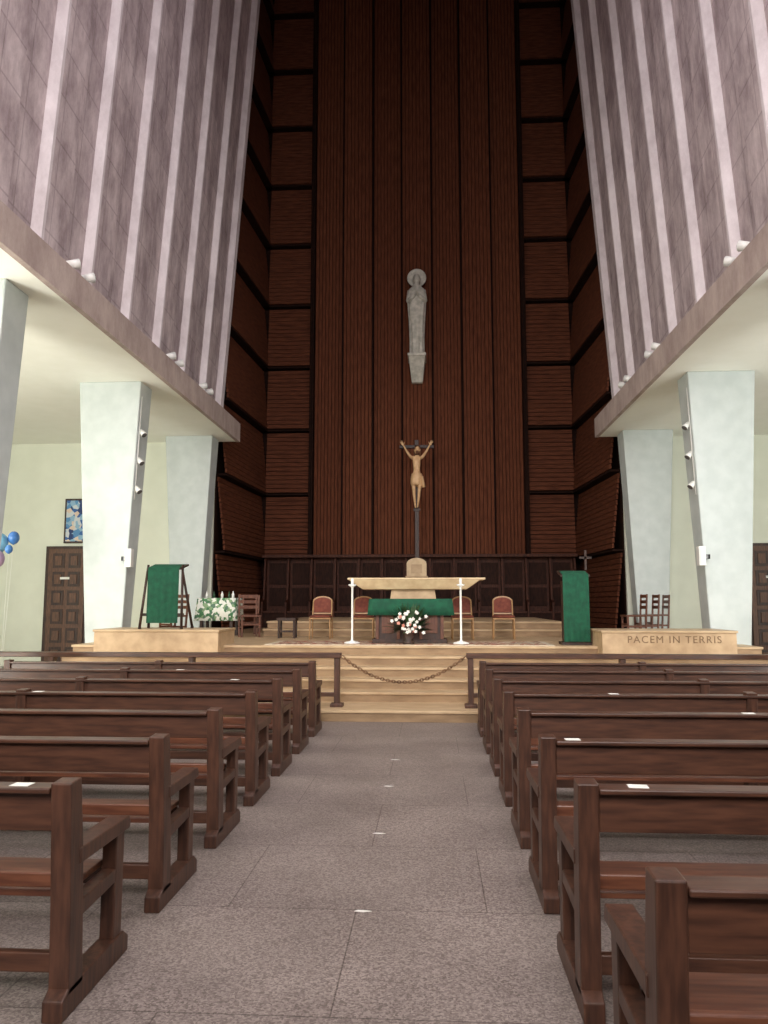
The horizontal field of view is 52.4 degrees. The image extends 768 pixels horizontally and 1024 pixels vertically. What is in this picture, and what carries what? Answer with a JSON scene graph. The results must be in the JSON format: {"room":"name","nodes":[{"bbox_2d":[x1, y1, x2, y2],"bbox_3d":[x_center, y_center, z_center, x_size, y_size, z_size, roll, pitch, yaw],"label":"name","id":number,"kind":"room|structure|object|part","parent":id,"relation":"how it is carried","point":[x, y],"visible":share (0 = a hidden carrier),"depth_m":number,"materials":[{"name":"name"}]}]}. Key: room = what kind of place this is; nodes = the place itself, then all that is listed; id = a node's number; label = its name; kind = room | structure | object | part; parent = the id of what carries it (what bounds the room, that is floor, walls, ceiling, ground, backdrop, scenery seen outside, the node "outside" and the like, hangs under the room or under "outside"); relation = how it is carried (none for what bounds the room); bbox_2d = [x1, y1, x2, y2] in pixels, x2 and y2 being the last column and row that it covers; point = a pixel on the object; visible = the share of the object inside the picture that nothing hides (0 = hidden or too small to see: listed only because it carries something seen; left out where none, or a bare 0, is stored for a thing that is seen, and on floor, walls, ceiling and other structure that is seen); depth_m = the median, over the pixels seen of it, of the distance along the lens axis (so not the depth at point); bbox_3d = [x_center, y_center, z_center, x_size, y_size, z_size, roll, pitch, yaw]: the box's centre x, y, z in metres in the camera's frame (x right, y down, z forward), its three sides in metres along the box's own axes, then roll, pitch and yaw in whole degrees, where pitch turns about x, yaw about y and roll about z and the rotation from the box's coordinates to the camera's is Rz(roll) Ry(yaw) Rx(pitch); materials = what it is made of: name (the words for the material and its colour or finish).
{"room":"house of worship","nodes":[
{"label":"house of worship","id":0,"kind":"room"},
{"bbox_2d":[0,442,214,665],"bbox_3d":[-7.769,0.838,20.658,6.600,6.400,0.200,0,-7,3],"label":"wall","id":1,"kind":"structure","parent":0,"point":[41,477],"depth_m":20.63,"materials":[{"name":"paint"}]},
{"bbox_2d":[41,546,84,660],"bbox_3d":[-8.290,2.448,20.306,1.180,3.120,0.186,0,-7,3],"label":"door","id":2,"kind":"structure","parent":1,"relation":"in","point":[63,627],"depth_m":20.27,"materials":[{"name":"brown wood"}]},
{"bbox_2d":[63,499,82,542],"bbox_3d":[-8.127,0.238,20.608,0.620,1.180,0.079,0,-7,3],"label":"framed painting","id":3,"kind":"object","parent":1,"relation":"attached to","point":[73,522],"visible":0.64,"depth_m":20.57,"materials":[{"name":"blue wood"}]},
{"bbox_2d":[0,248,235,443],"bbox_3d":[-8.284,-3.410,7.971,7.180,0.140,26.000,0,-7,3],"label":"ceiling","id":4,"kind":"structure","parent":0,"point":[62,349],"depth_m":14.58,"materials":[{"name":"paint"}]},
{"bbox_2d":[0,0,259,406],"bbox_3d":[-4.687,-11.803,8.777,1.302,16.240,25.900,0,-7,3],"label":"wall","id":5,"kind":"structure","parent":0,"point":[124,124],"depth_m":14.69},
{"bbox_2d":[0,200,239,441],"bbox_3d":[-5.094,-3.595,7.806,0.970,0.490,26.020,0,-7,3],"label":"beam","id":6,"kind":"structure","parent":5,"relation":"attached to","point":[18,240],"depth_m":11.85,"materials":[{"name":"wood"}]},
{"bbox_2d":[66,259,95,282],"bbox_3d":[-4.539,-3.549,11.695,0.220,0.318,0.711,0,-7,3],"label":"floodlights","id":7,"kind":"object","parent":6,"relation":"on","point":[75,263],"visible":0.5,"depth_m":11.47,"materials":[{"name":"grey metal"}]},
{"bbox_2d":[166,352,183,366],"bbox_3d":[-4.275,-3.051,15.958,0.220,0.318,0.711,0,-7,3],"label":"floodlights","id":8,"kind":"object","parent":6,"relation":"on","point":[172,355],"visible":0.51,"depth_m":15.73,"materials":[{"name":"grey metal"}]},
{"bbox_2d":[199,382,213,394],"bbox_3d":[-4.140,-2.797,18.139,0.220,0.318,0.711,0,-7,3],"label":"floodlights","id":9,"kind":"object","parent":6,"relation":"on","point":[203,385],"visible":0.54,"depth_m":17.90,"materials":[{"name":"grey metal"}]},
{"bbox_2d":[211,0,315,628],"bbox_3d":[-3.416,-6.943,23.433,1.809,22.500,4.352,-1,-7,7],"label":"wall","id":10,"kind":"structure","parent":0,"point":[243,477],"depth_m":24.79,"materials":[{"name":"brown wood"}]},
{"bbox_2d":[0,666,767,1023],"bbox_3d":[0.152,2.806,9.044,24.000,0.200,30.600,0,-7,3],"label":"floor","id":11,"kind":"structure","parent":0,"point":[266,928],"depth_m":4.24,"materials":[{"name":"stone"}]},
{"bbox_2d":[0,531,19,667],"bbox_3d":[-6.247,1.708,12.595,0.550,2.804,0.440,0,-7,3],"label":"bunch","id":12,"kind":"object","parent":11,"relation":"on","point":[13,538],"visible":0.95,"depth_m":12.67,"materials":[{"name":"blue plastic"}]},
{"bbox_2d":[0,279,28,546],"bbox_3d":[-5.557,-0.115,10.242,1.218,5.880,0.599,0,-7,3],"label":"pillar","id":13,"kind":"structure","parent":11,"relation":"on","point":[13,301],"depth_m":10.41,"materials":[{"name":"paint"}]},
{"bbox_2d":[0,777,130,1023],"bbox_3d":[-3.236,1.602,3.549,4.007,0.920,0.690,0,-7,3],"label":"pew","id":14,"kind":"object","parent":11,"relation":"on","point":[55,807],"visible":1,"depth_m":3.21,"materials":[{"name":"brown wood"}]},
{"bbox_2d":[9,782,33,786],"bbox_3d":[-1.489,1.121,3.209,0.080,0.002,0.060,-1,-7,5],"label":"paper notice","id":15,"kind":"object","parent":14,"relation":"on","point":[26,784],"visible":1,"depth_m":3.20,"materials":[{"name":"white paper"}]},
{"bbox_2d":[0,733,198,912],"bbox_3d":[-3.168,1.729,4.640,4.007,0.920,0.690,0,-7,3],"label":"pew","id":16,"kind":"object","parent":11,"relation":"on","point":[151,755],"visible":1,"depth_m":4.29,"materials":[{"name":"brown wood"}]},
{"bbox_2d":[80,381,151,642],"bbox_3d":[-5.262,0.440,15.001,1.218,5.880,0.599,0,-7,3],"label":"pillar","id":17,"kind":"structure","parent":11,"relation":"on","point":[109,411],"depth_m":14.86,"materials":[{"name":"paint"}]},
{"bbox_2d":[121,549,133,566],"bbox_3d":[-4.785,0.862,14.559,0.220,0.340,0.260,0,-7,3],"label":"loudspeaker","id":18,"kind":"object","parent":17,"relation":"attached to","point":[128,558],"visible":1,"depth_m":14.44,"materials":[{"name":"white plastic"}]},
{"bbox_2d":[134,397,146,498],"bbox_3d":[-4.662,-1.237,14.954,0.222,2.001,0.135,0,-7,3],"label":"spotlights","id":19,"kind":"object","parent":17,"relation":"attached to","point":[142,433],"depth_m":14.93,"materials":[{"name":"white metal"}]},
{"bbox_2d":[0,707,241,848],"bbox_3d":[-3.101,1.856,5.730,4.007,0.920,0.690,0,-7,3],"label":"pew","id":20,"kind":"object","parent":11,"relation":"on","point":[208,724],"visible":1,"depth_m":5.40,"materials":[{"name":"brown wood"}]},
{"bbox_2d":[0,688,270,805],"bbox_3d":[-3.033,1.983,6.821,4.007,0.920,0.690,0,-7,3],"label":"pew","id":21,"kind":"object","parent":11,"relation":"on","point":[256,780],"visible":0.62,"depth_m":6.51,"materials":[{"name":"brown wood"}]},
{"bbox_2d":[0,676,292,775],"bbox_3d":[-2.966,2.111,7.911,4.007,0.920,0.690,0,-7,3],"label":"pew","id":22,"kind":"object","parent":11,"relation":"on","point":[280,755],"visible":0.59,"depth_m":7.61,"materials":[{"name":"brown wood"}]},
{"bbox_2d":[0,667,308,753],"bbox_3d":[-2.898,2.238,9.002,4.007,0.920,0.690,0,-7,3],"label":"pew","id":23,"kind":"object","parent":11,"relation":"on","point":[291,678],"visible":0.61,"depth_m":8.72,"materials":[{"name":"brown wood"}]},
{"bbox_2d":[4,659,321,736],"bbox_3d":[-2.831,2.365,10.092,4.007,0.920,0.690,0,-7,3],"label":"pew","id":24,"kind":"object","parent":11,"relation":"on","point":[314,722],"visible":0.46,"depth_m":9.80,"materials":[{"name":"brown wood"}]},
{"bbox_2d":[166,436,217,627],"bbox_3d":[-4.961,1.006,19.859,1.218,5.880,0.599,0,-7,3],"label":"pillar","id":25,"kind":"structure","parent":11,"relation":"on","point":[191,461],"depth_m":19.74,"materials":[{"name":"paint"}]},
{"bbox_2d":[476,661,767,736],"bbox_3d":[3.200,2.336,9.843,4.007,0.920,0.690,0,-7,3],"label":"pew","id":26,"kind":"object","parent":11,"relation":"on","point":[639,666],"visible":0.38,"depth_m":9.61,"materials":[{"name":"brown wood"}]},
{"bbox_2d":[482,668,767,753],"bbox_3d":[3.133,2.209,8.753,4.007,0.920,0.690,0,-7,3],"label":"pew","id":27,"kind":"object","parent":11,"relation":"on","point":[666,674],"visible":0.36,"depth_m":8.53,"materials":[{"name":"brown wood"}]},
{"bbox_2d":[488,677,767,776],"bbox_3d":[3.065,2.082,7.662,4.007,0.920,0.690,0,-7,3],"label":"pew","id":28,"kind":"object","parent":11,"relation":"on","point":[701,686],"visible":0.44,"depth_m":7.45,"materials":[{"name":"brown wood"}]},
{"bbox_2d":[497,690,767,806],"bbox_3d":[2.998,1.954,6.572,4.007,0.920,0.690,0,-7,3],"label":"pew","id":29,"kind":"object","parent":11,"relation":"on","point":[748,702],"visible":0.44,"depth_m":6.38,"materials":[{"name":"brown wood"}]},
{"bbox_2d":[509,707,767,848],"bbox_3d":[2.930,1.827,5.481,4.007,0.920,0.690,0,-7,3],"label":"pew","id":30,"kind":"object","parent":11,"relation":"on","point":[562,724],"visible":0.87,"depth_m":5.30,"materials":[{"name":"brown wood"}]},
{"bbox_2d":[617,429,672,627],"bbox_3d":[6.517,0.925,19.158,1.218,5.880,0.599,0,-7,3],"label":"pillar","id":31,"kind":"structure","parent":11,"relation":"on","point":[645,456],"depth_m":19.02,"materials":[{"name":"paint"}]},
{"bbox_2d":[526,734,767,913],"bbox_3d":[2.863,1.700,4.391,4.007,0.920,0.690,0,-7,3],"label":"pew","id":32,"kind":"object","parent":11,"relation":"on","point":[555,755],"visible":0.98,"depth_m":4.22,"materials":[{"name":"brown wood"}]},
{"bbox_2d":[564,738,580,740],"bbox_3d":[1.031,1.244,4.270,0.080,0.002,0.060,0,-7,2],"label":"paper notice","id":33,"kind":"object","parent":32,"relation":"on","point":[564,738],"visible":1,"depth_m":4.26,"materials":[{"name":"white paper"}]},
{"bbox_2d":[554,778,767,1023],"bbox_3d":[2.795,1.573,3.300,4.007,0.920,0.690,0,-7,3],"label":"pew","id":34,"kind":"object","parent":11,"relation":"on","point":[584,879],"visible":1,"depth_m":3.14,"materials":[{"name":"brown wood"}]},
{"bbox_2d":[626,784,649,788],"bbox_3d":[1.034,1.117,3.175,0.080,0.002,0.060,-1,-7,7],"label":"paper notice","id":35,"kind":"object","parent":34,"relation":"on","point":[628,785],"visible":1,"depth_m":3.17,"materials":[{"name":"white paper"}]},
{"bbox_2d":[604,867,767,1023],"bbox_3d":[2.728,1.446,2.209,4.007,0.920,0.690,0,-7,3],"label":"pew","id":36,"kind":"object","parent":11,"relation":"on","point":[685,915],"visible":1,"depth_m":2.07,"materials":[{"name":"brown wood"}]},
{"bbox_2d":[62,617,767,722],"bbox_3d":[0.662,3.057,17.368,15.040,1.230,13.175,0,-7,3],"label":"steps","id":37,"kind":"structure","parent":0,"point":[442,698],"depth_m":12.93,"materials":[{"name":"stone"}]},
{"bbox_2d":[93,627,235,651],"bbox_3d":[-3.850,2.278,13.797,2.200,0.430,1.130,0,-7,3],"label":"stone parapet","id":38,"kind":"object","parent":37,"relation":"on","point":[120,639],"visible":0.84,"depth_m":13.27,"materials":[{"name":"beige stone"}]},
{"bbox_2d":[138,564,193,628],"bbox_3d":[-3.871,1.490,13.875,0.860,1.149,0.580,0,-7,3],"label":"lectern","id":39,"kind":"object","parent":38,"relation":"on","point":[162,587],"visible":0.99,"depth_m":13.69,"materials":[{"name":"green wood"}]},
{"bbox_2d":[0,651,343,706],"bbox_3d":[-3.796,2.443,11.459,6.430,0.760,0.200,0,-7,3],"label":"rail","id":40,"kind":"object","parent":37,"relation":"on","point":[52,655],"visible":0.59,"depth_m":11.37,"materials":[{"name":"brown wood"}]},
{"bbox_2d":[159,594,189,627],"bbox_3d":[-4.566,2.247,16.937,0.440,0.920,0.490,-5,-8,38],"label":"wooden chair","id":41,"kind":"object","parent":37,"relation":"on","point":[170,625],"visible":0.35,"depth_m":16.96,"materials":[{"name":"brown wood"}]},
{"bbox_2d":[194,591,244,634],"bbox_3d":[-3.699,2.284,17.565,0.994,0.990,0.755,0,-7,3],"label":"flower arrangement","id":42,"kind":"object","parent":37,"relation":"on","point":[207,609],"visible":0.96,"depth_m":17.26,"materials":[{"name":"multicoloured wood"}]},
{"bbox_3d":[-3.705,2.364,17.555,0.830,0.830,0.600,0,-7,3],"label":"table frame","id":43,"kind":"part","parent":42,"relation":"part of","materials":[{"name":"brown wood"}]},
{"bbox_2d":[238,594,260,636],"bbox_3d":[-2.933,2.252,16.989,0.440,0.920,0.490,2,-7,-19],"label":"wooden chair","id":44,"kind":"object","parent":37,"relation":"on","point":[256,624],"visible":0.98,"depth_m":17.14,"materials":[{"name":"brown wood"}]},
{"bbox_2d":[240,595,259,633],"bbox_3d":[-3.224,2.441,18.601,0.440,0.920,0.490,0,-7,3],"label":"wooden chair","id":45,"kind":"object","parent":37,"relation":"on","point":[258,600],"visible":0.33,"depth_m":18.75,"materials":[{"name":"brown wood"}]},
{"bbox_2d":[277,618,297,637],"bbox_3d":[-2.027,2.434,16.384,0.400,0.420,0.340,0,-7,3],"label":"stool","id":46,"kind":"object","parent":37,"relation":"on","point":[279,620],"visible":1,"depth_m":16.24,"materials":[{"name":"brown wood"}]},
{"bbox_2d":[309,596,332,638],"bbox_3d":[-1.295,2.175,16.118,0.477,0.874,0.580,0,-7,2],"label":"upholstered chair","id":47,"kind":"object","parent":37,"relation":"on","point":[322,605],"visible":0.99,"depth_m":16.32,"materials":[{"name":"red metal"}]},
{"bbox_2d":[353,596,374,638],"bbox_3d":[-0.428,2.169,16.065,0.477,0.874,0.580,0,-7,1],"label":"upholstered chair","id":48,"kind":"object","parent":37,"relation":"on","point":[360,603],"visible":0.67,"depth_m":16.27,"materials":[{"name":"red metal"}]},
{"bbox_2d":[265,641,554,645],"bbox_3d":[0.457,2.370,14.094,5.000,0.016,1.350,0,-7,3],"label":"patterned rug","id":49,"kind":"object","parent":37,"relation":"on","point":[366,643],"visible":0.79,"depth_m":13.82,"materials":[{"name":"fabric"}]},
{"bbox_2d":[344,578,359,643],"bbox_3d":[-0.564,1.753,13.851,0.280,1.150,0.273,0,-7,3],"label":"candle stand","id":50,"kind":"object","parent":49,"relation":"on","point":[352,584],"visible":1,"depth_m":13.83,"materials":[{"name":"white metal"}]},
{"bbox_2d":[383,603,432,643],"bbox_3d":[0.425,1.933,13.661,0.991,0.747,0.368,0,-7,3],"label":"flower arrangement","id":51,"kind":"object","parent":49,"relation":"on","point":[412,618],"visible":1,"depth_m":13.62,"materials":[{"name":"white plant"}]},
{"bbox_2d":[367,599,453,642],"bbox_3d":[0.493,1.981,14.238,1.567,0.787,0.728,0,-7,3],"label":"altar","id":52,"kind":"object","parent":49,"relation":"on","point":[436,609],"visible":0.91,"depth_m":13.96,"materials":[{"name":"green fabric"}]},
{"bbox_2d":[453,578,468,643],"bbox_3d":[1.353,1.739,13.734,0.280,1.150,0.273,0,-7,3],"label":"candle stand","id":53,"kind":"object","parent":49,"relation":"on","point":[460,584],"visible":1,"depth_m":13.71,"materials":[{"name":"white metal"}]},
{"bbox_2d":[348,577,484,598],"bbox_3d":[0.641,1.906,15.272,2.630,1.210,0.940,0,-7,3],"label":"stone altar","id":54,"kind":"object","parent":37,"relation":"on","point":[401,588],"visible":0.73,"depth_m":14.95,"materials":[{"name":"beige stone"}]},
{"bbox_2d":[399,440,433,557],"bbox_3d":[0.943,0.443,22.276,1.000,5.100,0.614,0,-7,3],"label":"crucifix","id":55,"kind":"object","parent":37,"relation":"on","point":[417,480],"visible":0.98,"depth_m":22.27,"materials":[{"name":"light wood"},{"name":"dark metal"}]},
{"bbox_2d":[405,558,427,577],"bbox_3d":[0.901,2.086,21.388,0.640,1.630,0.640,0,-7,3],"label":"tabernacle","id":56,"kind":"object","parent":37,"relation":"on","point":[416,567],"visible":0.38,"depth_m":21.19,"materials":[{"name":"beige stone"}]},
{"bbox_2d":[260,554,577,627],"bbox_3d":[1.026,2.366,23.405,9.440,2.180,0.780,0,-7,3],"label":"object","id":57,"kind":"object","parent":37,"relation":"on","point":[291,583],"visible":0.63,"depth_m":23.54,"materials":[{"name":"brown wood"}]},
{"bbox_2d":[451,596,473,639],"bbox_3d":[1.599,2.155,15.941,0.477,0.874,0.580,0,-7,2],"label":"upholstered chair","id":58,"kind":"object","parent":37,"relation":"on","point":[466,602],"visible":0.91,"depth_m":16.14,"materials":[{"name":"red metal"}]},
{"bbox_2d":[492,596,515,639],"bbox_3d":[2.431,2.149,15.890,0.477,0.874,0.580,-1,-7,5],"label":"upholstered chair","id":59,"kind":"object","parent":37,"relation":"on","point":[501,605],"visible":1,"depth_m":16.09,"materials":[{"name":"red fabric"}]},
{"bbox_2d":[557,571,591,644],"bbox_3d":[3.372,1.688,13.834,0.510,1.310,0.466,0,-7,3],"label":"lectern","id":60,"kind":"object","parent":37,"relation":"on","point":[575,610],"visible":0.99,"depth_m":13.62,"materials":[{"name":"green fabric"}]},
{"bbox_2d":[579,550,591,570],"bbox_3d":[4.683,1.858,18.053,0.360,1.950,0.360,0,-7,3],"label":"processional cross","id":61,"kind":"object","parent":37,"relation":"on","point":[585,557],"visible":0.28,"depth_m":18.12,"materials":[{"name":"brown wood"}]},
{"bbox_2d":[464,653,767,707],"bbox_3d":[4.359,2.385,10.961,6.430,0.760,0.200,0,-7,3],"label":"rail","id":62,"kind":"object","parent":37,"relation":"on","point":[621,658],"visible":0.62,"depth_m":11.01,"materials":[{"name":"brown wood"}]},
{"bbox_2d":[341,655,465,683],"bbox_3d":[0.274,2.245,11.119,1.796,0.404,0.050,0,-7,3],"label":"chain","id":63,"kind":"object","parent":62,"relation":"hanging from","point":[344,658],"visible":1,"depth_m":11.09,"materials":[{"name":"brown metal"}]},
{"bbox_2d":[620,594,647,627],"bbox_3d":[5.471,2.260,17.051,0.490,0.920,0.440,0,-7,-1],"label":"wooden chair","id":64,"kind":"object","parent":37,"relation":"on","point":[623,624],"visible":0.9,"depth_m":16.90,"materials":[{"name":"brown wood"}]},
{"bbox_2d":[633,594,659,627],"bbox_3d":[5.901,2.315,17.523,0.490,0.920,0.440,0,-7,-1],"label":"wooden chair","id":65,"kind":"object","parent":37,"relation":"on","point":[652,615],"visible":0.72,"depth_m":17.40,"materials":[{"name":"brown wood"}]},
{"bbox_2d":[647,595,669,627],"bbox_3d":[6.337,2.381,18.093,0.490,0.920,0.440,0,-7,-1],"label":"wooden chair","id":66,"kind":"object","parent":37,"relation":"on","point":[663,596],"visible":0.56,"depth_m":17.94,"materials":[{"name":"brown wood"}]},
{"bbox_2d":[590,628,737,653],"bbox_3d":[4.694,2.217,13.275,2.200,0.430,1.130,0,-7,3],"label":"stone parapet","id":67,"kind":"object","parent":37,"relation":"on","point":[608,640],"visible":1,"depth_m":12.75,"materials":[{"name":"beige stone"}]},
{"bbox_2d":[259,0,581,611],"bbox_3d":[1.071,-6.737,25.200,10.600,22.500,0.560,0,-7,3],"label":"vertical slats on the apse wall","id":68,"kind":"structure","parent":0,"point":[417,144],"depth_m":25.16,"materials":[{"name":"brown wood"}]},
{"bbox_2d":[406,269,426,383],"bbox_3d":[1.028,-5.899,24.401,0.660,3.650,0.825,0,-7,3],"label":"saint statue","id":69,"kind":"object","parent":68,"relation":"attached to","point":[416,299],"visible":1,"depth_m":24.20,"materials":[{"name":"stone"}]},
{"bbox_2d":[517,0,626,627],"bbox_3d":[5.306,-7.005,22.900,1.809,22.500,4.352,0,-7,0],"label":"wall","id":70,"kind":"structure","parent":0,"point":[545,168],"depth_m":24.29,"materials":[{"name":"brown wood"}]},
{"bbox_2d":[571,0,767,397],"bbox_3d":[4.714,-11.870,8.203,1.302,16.240,25.900,0,-7,3],"label":"wall","id":71,"kind":"structure","parent":0,"point":[674,93],"depth_m":15.03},
{"bbox_2d":[594,222,767,437],"bbox_3d":[5.117,-3.668,7.182,0.970,0.490,26.020,0,-7,3],"label":"beam","id":72,"kind":"structure","parent":71,"relation":"attached to","point":[751,263],"depth_m":12.45,"materials":[{"name":"wood"}]},
{"bbox_2d":[618,375,630,387],"bbox_3d":[5.439,-2.865,17.554,0.220,0.318,0.711,0,-7,3],"label":"floodlights","id":73,"kind":"object","parent":72,"relation":"on","point":[626,378],"visible":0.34,"depth_m":17.53,"materials":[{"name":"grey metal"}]},
{"bbox_2d":[644,342,659,357],"bbox_3d":[5.304,-3.120,15.373,0.220,0.318,0.711,0,-7,3],"label":"floodlights","id":74,"kind":"object","parent":72,"relation":"on","point":[654,345],"visible":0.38,"depth_m":15.15,"materials":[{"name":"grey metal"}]},
{"bbox_2d":[723,240,749,266],"bbox_3d":[5.040,-3.617,11.110,0.220,0.318,0.711,0,-7,3],"label":"floodlights","id":75,"kind":"object","parent":72,"relation":"on","point":[741,245],"visible":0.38,"depth_m":10.90,"materials":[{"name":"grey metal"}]},
{"bbox_2d":[599,269,767,436],"bbox_3d":[8.305,-3.528,6.958,7.180,0.140,26.000,0,-7,3],"label":"ceiling","id":76,"kind":"structure","parent":0,"point":[737,340],"depth_m":13.90,"materials":[{"name":"paint"}]},
{"bbox_2d":[623,435,767,628],"bbox_3d":[9.399,0.716,19.609,6.600,6.400,0.200,0,-7,3],"label":"wall","id":77,"kind":"structure","parent":0,"point":[685,612],"depth_m":19.61,"materials":[{"name":"paint"}]},
{"bbox_2d":[751,543,767,653],"bbox_3d":[9.556,2.321,19.215,1.180,3.120,0.186,0,-7,3],"label":"door","id":78,"kind":"structure","parent":77,"relation":"in","point":[760,550],"depth_m":19.21,"materials":[{"name":"brown wood"}]},
{"bbox_2d":[677,371,754,644],"bbox_3d":[6.216,0.358,14.300,1.218,5.880,0.599,0,-7,3],"label":"pillar","id":79,"kind":"structure","parent":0,"point":[721,403],"depth_m":14.15,"materials":[{"name":"paint"}]},
{"bbox_2d":[682,388,696,494],"bbox_3d":[5.592,-1.310,14.327,0.221,2.001,0.137,0,-7,3],"label":"spotlights","id":80,"kind":"object","parent":79,"relation":"attached to","point":[691,485],"depth_m":14.29,"materials":[{"name":"white metal"}]},
{"bbox_2d":[696,546,709,565],"bbox_3d":[5.695,0.787,13.919,0.220,0.340,0.260,0,-7,3],"label":"loudspeaker","id":81,"kind":"object","parent":79,"relation":"attached to","point":[701,554],"visible":1,"depth_m":13.81,"materials":[{"name":"white plastic"}]}
]}

